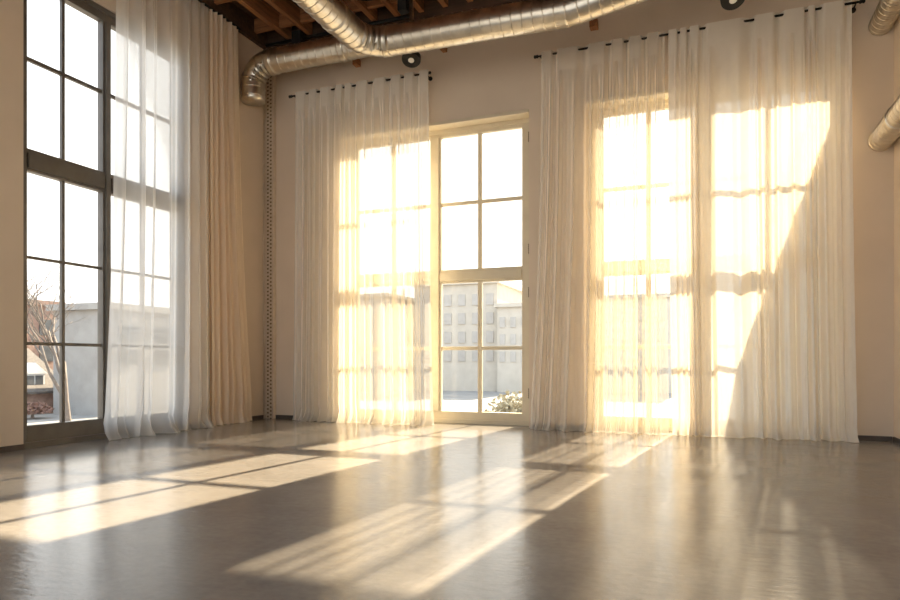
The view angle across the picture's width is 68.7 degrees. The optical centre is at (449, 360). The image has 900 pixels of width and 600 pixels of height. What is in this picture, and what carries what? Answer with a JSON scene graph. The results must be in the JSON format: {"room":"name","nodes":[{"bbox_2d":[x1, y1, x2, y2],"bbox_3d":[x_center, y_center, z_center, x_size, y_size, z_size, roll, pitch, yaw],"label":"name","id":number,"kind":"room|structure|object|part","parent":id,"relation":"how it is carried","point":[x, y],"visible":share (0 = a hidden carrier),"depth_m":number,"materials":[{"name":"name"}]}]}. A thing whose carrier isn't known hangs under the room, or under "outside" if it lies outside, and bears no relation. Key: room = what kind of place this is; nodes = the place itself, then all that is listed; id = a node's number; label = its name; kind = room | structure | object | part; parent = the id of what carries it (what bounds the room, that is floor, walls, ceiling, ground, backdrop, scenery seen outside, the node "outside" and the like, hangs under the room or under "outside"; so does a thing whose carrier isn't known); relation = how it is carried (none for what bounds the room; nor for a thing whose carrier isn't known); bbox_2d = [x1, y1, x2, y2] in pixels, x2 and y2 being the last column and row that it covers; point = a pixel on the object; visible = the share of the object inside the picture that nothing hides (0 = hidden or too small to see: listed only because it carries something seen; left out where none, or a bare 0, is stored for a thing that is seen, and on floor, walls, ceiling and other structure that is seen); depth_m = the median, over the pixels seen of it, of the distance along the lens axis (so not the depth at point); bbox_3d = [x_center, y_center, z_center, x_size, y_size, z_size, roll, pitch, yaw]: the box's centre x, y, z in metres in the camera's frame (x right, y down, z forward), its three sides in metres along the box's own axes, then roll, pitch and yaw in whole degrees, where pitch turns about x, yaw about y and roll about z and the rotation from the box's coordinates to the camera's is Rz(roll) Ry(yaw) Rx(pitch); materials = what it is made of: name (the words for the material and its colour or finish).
{"room":"empty loft room","nodes":[
{"label":"empty loft room","id":0,"kind":"room"},
{"bbox_2d":[0,0,262,446],"bbox_3d":[-4.896,-2.250,5.636,0.260,6.300,10.380,0,0,21],"label":"wall","id":1,"kind":"structure","parent":0,"point":[11,11],"depth_m":6.66,"materials":[{"name":"beige paint"}]},
{"bbox_2d":[23,0,115,448],"bbox_3d":[-4.010,-1.600,7.792,0.128,5.000,2.260,0,0,21],"label":"window","id":2,"kind":"structure","parent":1,"relation":"in","point":[101,180],"depth_m":7.28,"materials":[{"name":"brown metal"}]},
{"bbox_3d":[-4.227,-2.085,7.243,0.118,0.230,0.920,0,0,21],"label":"rail","id":3,"kind":"part","parent":2,"relation":"part of","materials":[{"name":"brown metal"}]},
{"bbox_3d":[-3.841,-2.085,8.241,0.118,0.230,1.000,0,0,21],"label":"rail","id":4,"kind":"part","parent":2,"relation":"part of","materials":[{"name":"brown metal"}]},
{"bbox_2d":[0,415,263,452],"bbox_3d":[-4.769,0.873,5.576,0.019,0.055,10.360,0,0,21],"label":"baseboard","id":5,"kind":"structure","parent":1,"relation":"attached to","point":[21,446],"depth_m":6.62,"materials":[{"name":"brown wood"}]},
{"bbox_2d":[198,0,240,29],"bbox_3d":[-3.562,-4.848,8.524,0.142,0.025,2.430,0,0,21],"label":"track","id":6,"kind":"object","parent":1,"relation":"attached to","point":[200,1],"visible":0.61,"depth_m":9.16,"materials":[{"name":"black metal"}]},
{"bbox_2d":[103,0,214,440],"bbox_3d":[-3.549,-1.967,8.205,0.328,5.726,1.750,0,0,23],"label":"sheer curtain","id":7,"kind":"object","parent":6,"relation":"hanging from","point":[158,379],"visible":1,"depth_m":8.21,"materials":[{"name":"white fabric"}]},
{"bbox_2d":[209,9,251,425],"bbox_3d":[-3.111,-1.967,9.460,0.177,5.726,0.921,0,0,21],"label":"linen curtain","id":8,"kind":"object","parent":6,"relation":"hanging from","point":[231,381],"visible":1,"depth_m":9.31,"materials":[{"name":"beige fabric"}]},
{"bbox_2d":[202,0,266,49],"bbox_3d":[-4.753,-5.045,5.542,0.074,0.309,10.288,0,0,21],"label":"beam","id":9,"kind":"structure","parent":1,"relation":"attached to","point":[229,10],"depth_m":9.75,"materials":[{"name":"brown wood"}]},
{"bbox_2d":[263,105,264,417],"bbox_3d":[-2.919,-1.950,10.340,0.026,5.700,0.026,0,0,21],"label":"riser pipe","id":10,"kind":"object","parent":1,"relation":"attached to","point":[263,105],"visible":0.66,"depth_m":10.33,"materials":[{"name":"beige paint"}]},
{"bbox_2d":[241,23,395,105],"bbox_3d":[-1.882,-4.202,9.370,2.572,0.724,0.368,0,0,21],"label":"ventilation duct","id":11,"kind":"object","parent":1,"relation":"attached to","point":[269,62],"visible":0.76,"depth_m":9.42,"materials":[{"name":"metal"}]},
{"bbox_2d":[231,0,300,18],"bbox_3d":[-0.837,-5.290,4.066,8.445,0.180,10.380,0,0,21],"label":"ceiling","id":12,"kind":"structure","parent":0,"point":[235,2],"depth_m":9.72,"materials":[{"name":"brown wood"}]},
{"bbox_2d":[236,0,291,38],"bbox_3d":[-4.331,-5.080,5.379,0.080,0.239,10.288,0,0,21],"label":"joist","id":13,"kind":"object","parent":12,"relation":"attached to","point":[261,9],"visible":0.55,"depth_m":9.60,"materials":[{"name":"brown wood"}]},
{"bbox_2d":[214,0,234,4],"bbox_3d":[-3.112,-5.099,9.160,0.372,0.199,0.060,0,0,21],"label":"joist blocking","id":14,"kind":"object","parent":13,"relation":"attached to","point":[216,2],"visible":1,"depth_m":9.17,"materials":[{"name":"brown wood"}]},
{"bbox_2d":[254,18,273,33],"bbox_3d":[-2.794,-5.099,9.980,0.372,0.199,0.060,0,0,21],"label":"joist blocking","id":15,"kind":"object","parent":13,"relation":"attached to","point":[260,26],"visible":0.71,"depth_m":9.98,"materials":[{"name":"brown wood"}]},
{"bbox_2d":[279,13,294,27],"bbox_3d":[-2.410,-5.099,9.832,0.287,0.199,0.060,0,0,21],"label":"joist blocking","id":16,"kind":"object","parent":13,"relation":"attached to","point":[284,22],"visible":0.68,"depth_m":9.83,"materials":[{"name":"brown wood"}]},
{"bbox_2d":[265,0,311,34],"bbox_3d":[-3.986,-5.080,5.245,0.080,0.239,10.288,0,0,21],"label":"joist","id":17,"kind":"object","parent":12,"relation":"attached to","point":[288,9],"visible":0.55,"depth_m":9.54,"materials":[{"name":"brown wood"}]},
{"bbox_2d":[292,30,304,43],"bbox_3d":[-2.289,-4.827,9.935,0.160,0.255,0.120,0,0,21],"label":"junction box","id":18,"kind":"object","parent":17,"relation":"hanging from","point":[298,36],"visible":0.54,"depth_m":9.88,"materials":[{"name":"black metal"}]},
{"bbox_2d":[300,8,315,23],"bbox_3d":[-2.065,-5.099,9.698,0.287,0.199,0.060,0,0,21],"label":"joist blocking","id":19,"kind":"object","parent":17,"relation":"attached to","point":[305,17],"visible":0.49,"depth_m":9.70,"materials":[{"name":"brown wood"}]},
{"bbox_2d":[351,0,377,21],"bbox_3d":[-2.951,-5.080,4.845,0.080,0.239,10.288,0,0,21],"label":"joist","id":20,"kind":"object","parent":12,"relation":"attached to","point":[372,14],"visible":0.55,"depth_m":9.38,"materials":[{"name":"brown wood"}]},
{"bbox_2d":[380,0,399,16],"bbox_3d":[-2.606,-5.080,4.712,0.080,0.239,10.288,0,0,21],"label":"joist","id":21,"kind":"object","parent":12,"relation":"attached to","point":[392,8],"visible":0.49,"depth_m":9.28,"materials":[{"name":"brown wood"}]},
{"bbox_2d":[367,0,384,8],"bbox_3d":[-1.030,-5.099,9.298,0.287,0.199,0.060,0,0,21],"label":"joist blocking","id":22,"kind":"object","parent":21,"relation":"attached to","point":[372,4],"visible":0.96,"depth_m":9.29,"materials":[{"name":"brown wood"}]},
{"bbox_2d":[414,0,423,12],"bbox_3d":[-2.260,-5.080,4.578,0.080,0.239,10.288,0,0,21],"label":"joist","id":23,"kind":"object","parent":12,"relation":"attached to","point":[418,4],"visible":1,"depth_m":9.25,"materials":[{"name":"brown wood"}]},
{"bbox_2d":[397,0,408,14],"bbox_3d":[-0.606,-4.748,8.576,0.120,0.416,0.120,0,0,21],"label":"junction box","id":24,"kind":"object","parent":23,"relation":"hanging from","point":[402,5],"visible":1,"depth_m":8.54,"materials":[{"name":"black metal"}]},
{"bbox_2d":[438,0,447,7],"bbox_3d":[-1.915,-5.080,4.444,0.080,0.239,10.288,0,0,21],"label":"joist","id":25,"kind":"object","parent":12,"relation":"attached to","point":[444,3],"visible":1,"depth_m":9.16,"materials":[{"name":"brown wood"}]},
{"bbox_3d":[-0.672,-4.900,6.661,2.860,0.080,3.940,0,0,21],"label":"conduit","id":26,"kind":"object","parent":25,"relation":"attached to","visible":0},
{"bbox_2d":[402,0,420,67],"bbox_3d":[-0.508,-4.396,8.662,0.254,1.006,0.248,0,0,21],"label":"ceiling spotlight","id":27,"kind":"object","parent":26,"relation":"hanging from","point":[412,60],"visible":0.79,"depth_m":8.64,"materials":[{"name":"black metal"}]},
{"bbox_3d":[-0.505,-4.466,8.684,0.056,0.828,0.090,0,0,8],"label":"stem","id":28,"kind":"part","parent":27,"relation":"part of","materials":[{"name":"metal"}]},
{"bbox_2d":[720,0,744,9],"bbox_3d":[3.057,-4.519,7.123,0.254,1.361,0.248,0,0,21],"label":"ceiling spotlight","id":29,"kind":"object","parent":12,"relation":"hanging from","point":[726,4],"visible":1,"depth_m":7.15,"materials":[{"name":"black metal"}]},
{"bbox_2d":[0,418,899,599],"bbox_3d":[-0.821,1.025,4.108,9.045,0.250,11.070,0,0,21],"label":"floor","id":30,"kind":"structure","parent":0,"point":[265,508],"depth_m":3.81,"materials":[{"name":"concrete"}]},
{"bbox_2d":[293,0,647,57],"bbox_3d":[-1.381,-4.259,5.235,10.724,0.882,4.931,0,0,-36],"label":"ventilation duct","id":31,"kind":"object","parent":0,"point":[514,19],"visible":1,"depth_m":7.72,"materials":[{"name":"metal"}]},
{"bbox_2d":[276,0,893,436],"bbox_3d":[1.104,-2.250,9.083,9.045,6.300,0.380,0,0,21],"label":"wall","id":32,"kind":"structure","parent":0,"point":[499,75],"depth_m":8.68,"materials":[{"name":"beige paint"}]},
{"bbox_2d":[265,75,275,418],"bbox_3d":[-2.816,-1.950,10.354,0.152,5.700,0.078,0,0,21],"label":"channel","id":33,"kind":"object","parent":32,"relation":"attached to","point":[270,93],"visible":0.91,"depth_m":10.32,"materials":[{"name":"beige paint"}]},
{"bbox_3d":[-2.824,-1.950,10.334,0.140,5.700,0.004,0,0,21],"label":"plate","id":34,"kind":"part","parent":33,"relation":"part of","materials":[{"name":"beige metal"}]},
{"bbox_2d":[352,59,360,67],"bbox_3d":[-1.385,-4.430,9.778,0.080,0.100,0.119,0,0,21],"label":"beam","id":35,"kind":"structure","parent":32,"relation":"attached to","point":[357,63],"depth_m":9.74,"materials":[{"name":"brown wood"}]},
{"bbox_2d":[288,71,432,97],"bbox_3d":[-1.332,-4.030,9.707,2.350,0.060,0.213,0,0,21],"label":"curtain rod","id":36,"kind":"object","parent":32,"relation":"attached to","point":[430,78],"visible":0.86,"depth_m":9.53,"materials":[{"name":"black metal"}]},
{"bbox_2d":[292,69,433,425],"bbox_3d":[-1.333,-1.587,9.540,2.314,4.966,0.310,0,0,21],"label":"sheer curtain","id":37,"kind":"object","parent":36,"relation":"hanging from","point":[363,346],"visible":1,"depth_m":9.56,"materials":[{"name":"white fabric"}]},
{"bbox_2d":[264,0,524,49],"bbox_3d":[1.021,-5.010,8.868,8.441,0.379,0.079,0,0,21],"label":"beam","id":38,"kind":"structure","parent":32,"relation":"attached to","point":[432,8],"depth_m":9.36,"materials":[{"name":"brown wood"}]},
{"bbox_2d":[265,14,408,46],"bbox_3d":[-1.707,-4.925,9.847,2.490,0.052,0.052,0,0,21],"label":"conduit","id":39,"kind":"object","parent":38,"relation":"attached to","point":[402,17],"visible":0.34,"depth_m":9.90,"materials":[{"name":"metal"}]},
{"bbox_2d":[429,109,528,425],"bbox_3d":[-0.247,-1.249,9.567,2.935,4.298,0.348,0,0,21],"label":"window","id":40,"kind":"structure","parent":32,"relation":"in","point":[519,119],"depth_m":9.43,"materials":[{"name":"beige paint"}]},
{"bbox_3d":[-0.261,-3.374,9.531,2.931,0.048,0.270,0,0,21],"label":"header casing","id":41,"kind":"part","parent":40,"relation":"part of","materials":[{"name":"beige wood"}]},
{"bbox_3d":[0.444,-1.228,9.431,1.218,0.194,0.103,0,0,21],"label":"rail","id":42,"kind":"part","parent":40,"relation":"part of","materials":[{"name":"beige paint"}]},
{"bbox_2d":[276,415,891,440],"bbox_3d":[1.032,0.873,8.896,8.405,0.055,0.019,0,0,21],"label":"baseboard","id":43,"kind":"structure","parent":32,"relation":"attached to","point":[575,427],"depth_m":8.62,"materials":[{"name":"black wood"}]},
{"bbox_2d":[589,18,597,30],"bbox_3d":[1.860,-4.360,8.522,0.100,0.120,0.119,0,0,21],"label":"beam","id":44,"kind":"structure","parent":32,"relation":"attached to","point":[593,24],"depth_m":8.48,"materials":[{"name":"brown wood"}]},
{"bbox_2d":[586,89,671,430],"bbox_3d":[3.211,-1.249,8.230,3.010,4.298,0.348,0,0,21],"label":"window","id":45,"kind":"structure","parent":32,"relation":"in","point":[665,422],"depth_m":8.75,"materials":[{"name":"beige paint"}]},
{"bbox_3d":[3.197,-3.374,8.194,3.006,0.048,0.270,0,0,21],"label":"header casing","id":46,"kind":"part","parent":45,"relation":"part of","materials":[{"name":"beige wood"}]},
{"bbox_3d":[2.590,-1.228,8.601,1.152,0.194,0.103,0,0,21],"label":"rail","id":47,"kind":"part","parent":45,"relation":"part of","materials":[{"name":"beige paint"}]},
{"bbox_2d":[534,0,864,63],"bbox_3d":[2.888,-4.000,8.074,3.760,0.060,0.213,0,0,21],"label":"curtain rod","id":48,"kind":"object","parent":32,"relation":"attached to","point":[859,1],"visible":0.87,"depth_m":8.18,"materials":[{"name":"black metal"}]},
{"bbox_2d":[530,32,668,434],"bbox_3d":[1.850,-1.572,8.322,1.744,4.936,0.283,0,0,19],"label":"sheer curtain","id":49,"kind":"object","parent":48,"relation":"hanging from","point":[607,83],"visible":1,"depth_m":8.35,"materials":[{"name":"white fabric"}]},
{"bbox_2d":[668,0,858,442],"bbox_3d":[3.580,-1.572,7.644,2.003,4.936,0.310,0,0,21],"label":"sheer curtain","id":50,"kind":"object","parent":48,"relation":"hanging from","point":[761,226],"visible":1,"depth_m":7.68,"materials":[{"name":"white fabric"}]},
{"bbox_2d":[894,14,899,438],"bbox_3d":[3.218,-2.250,2.497,0.250,6.300,10.380,0,0,21],"label":"wall","id":51,"kind":"structure","parent":0,"point":[897,23],"depth_m":7.25,"materials":[{"name":"beige paint"}]},
{"bbox_2d":[868,95,899,151],"bbox_3d":[2.979,-2.480,2.595,0.268,0.268,10.350,0,0,21],"label":"ventilation duct","id":52,"kind":"object","parent":51,"relation":"attached to","point":[887,131],"visible":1,"depth_m":6.89,"materials":[{"name":"metal"}]},
{"bbox_2d":[868,0,899,35],"bbox_3d":[2.979,-3.780,2.595,0.260,0.260,10.350,0,0,21],"label":"ventilation duct","id":53,"kind":"object","parent":51,"relation":"attached to","point":[886,13],"visible":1,"depth_m":7.09,"materials":[{"name":"metal"}]},
{"bbox_2d":[892,437,899,443],"bbox_3d":[3.088,0.873,2.537,0.019,0.055,10.360,0,0,21],"label":"baseboard","id":54,"kind":"structure","parent":51,"relation":"attached to","point":[894,439],"depth_m":7.21,"materials":[{"name":"brown wood"}]},
{"label":"outside","id":55,"kind":"structure","parent":0,"visible":0},
{"bbox_2d":[27,391,671,424],"bbox_3d":[26.755,3.100,96.872,420.000,0.400,440.000,0,0,21],"label":"ground","id":56,"kind":"structure","parent":55,"point":[452,400],"depth_m":43.93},
{"bbox_2d":[27,348,52,414],"bbox_3d":[-26.820,1.075,34.608,7.600,3.650,9.800,0,0,21],"label":"brick house","id":57,"kind":"structure","parent":56,"relation":"on","point":[39,382],"depth_m":36.32,"materials":[{"name":"beige brick"}]},
{"bbox_2d":[27,401,54,418],"bbox_3d":[-20.961,2.445,33.054,1.826,0.910,1.873,0,0,-17],"label":"bush","id":58,"kind":"object","parent":56,"relation":"on","point":[37,407],"visible":0.66,"depth_m":32.87,"materials":[{"name":"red plant"}]},
{"bbox_2d":[27,299,65,369],"bbox_3d":[-35.329,-0.650,43.100,11.500,7.100,13.400,0,0,21],"label":"brick building","id":59,"kind":"structure","parent":56,"relation":"on","point":[49,356],"depth_m":45.78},
{"bbox_2d":[27,236,86,420],"bbox_3d":[-15.855,-0.887,25.046,3.690,7.585,4.475,0,0,-4],"label":"bare tree","id":60,"kind":"object","parent":56,"relation":"on","point":[30,301],"visible":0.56,"depth_m":24.49,"materials":[{"name":"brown plant"}]},
{"bbox_2d":[46,302,97,415],"bbox_3d":[-15.995,-0.075,44.574,4.500,5.950,20.900,0,0,21],"label":"building","id":61,"kind":"structure","parent":56,"relation":"on","point":[81,361],"depth_m":35.03,"materials":[{"name":"grey concrete"}]},
{"bbox_2d":[443,281,521,391],"bbox_3d":[2.643,-2.425,69.745,9.100,10.650,12.500,0,0,21],"label":"office block","id":62,"kind":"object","parent":56,"relation":"on","point":[460,300],"visible":0.59,"depth_m":63.74,"materials":[{"name":"concrete"}]},
{"bbox_2d":[483,390,521,412],"bbox_3d":[2.277,1.958,24.839,2.332,1.883,2.379,0,0,21],"label":"bush","id":63,"kind":"object","parent":56,"relation":"on","point":[508,405],"visible":0.34,"depth_m":24.61,"materials":[{"name":"green plant"}]},
{"bbox_2d":[494,303,521,391],"bbox_3d":[7.837,-1.225,66.127,3.600,8.250,11.500,0,0,21],"label":"office block","id":64,"kind":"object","parent":56,"relation":"on","point":[509,315],"visible":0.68,"depth_m":61.13,"materials":[{"name":"concrete"}]},
{"bbox_2d":[604,293,671,392],"bbox_3d":[18.193,-1.575,65.873,10.900,8.950,12.500,0,0,21],"label":"office block","id":65,"kind":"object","parent":56,"relation":"on","point":[665,385],"visible":0.28,"depth_m":59.41,"materials":[{"name":"stone"}]},
{"bbox_3d":[-3.296,-5.079,4.978,0.080,0.239,10.288,0,0,21],"label":"joist","id":66,"kind":"object","parent":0,"visible":0},
{"bbox_2d":[344,0,360,12],"bbox_3d":[-1.375,-5.099,9.431,0.287,0.199,0.060,0,0,21],"label":"joist blocking","id":67,"kind":"object","parent":66,"relation":"attached to","point":[352,6],"visible":0.55,"depth_m":9.41,"materials":[{"name":"brown wood"}]}
]}

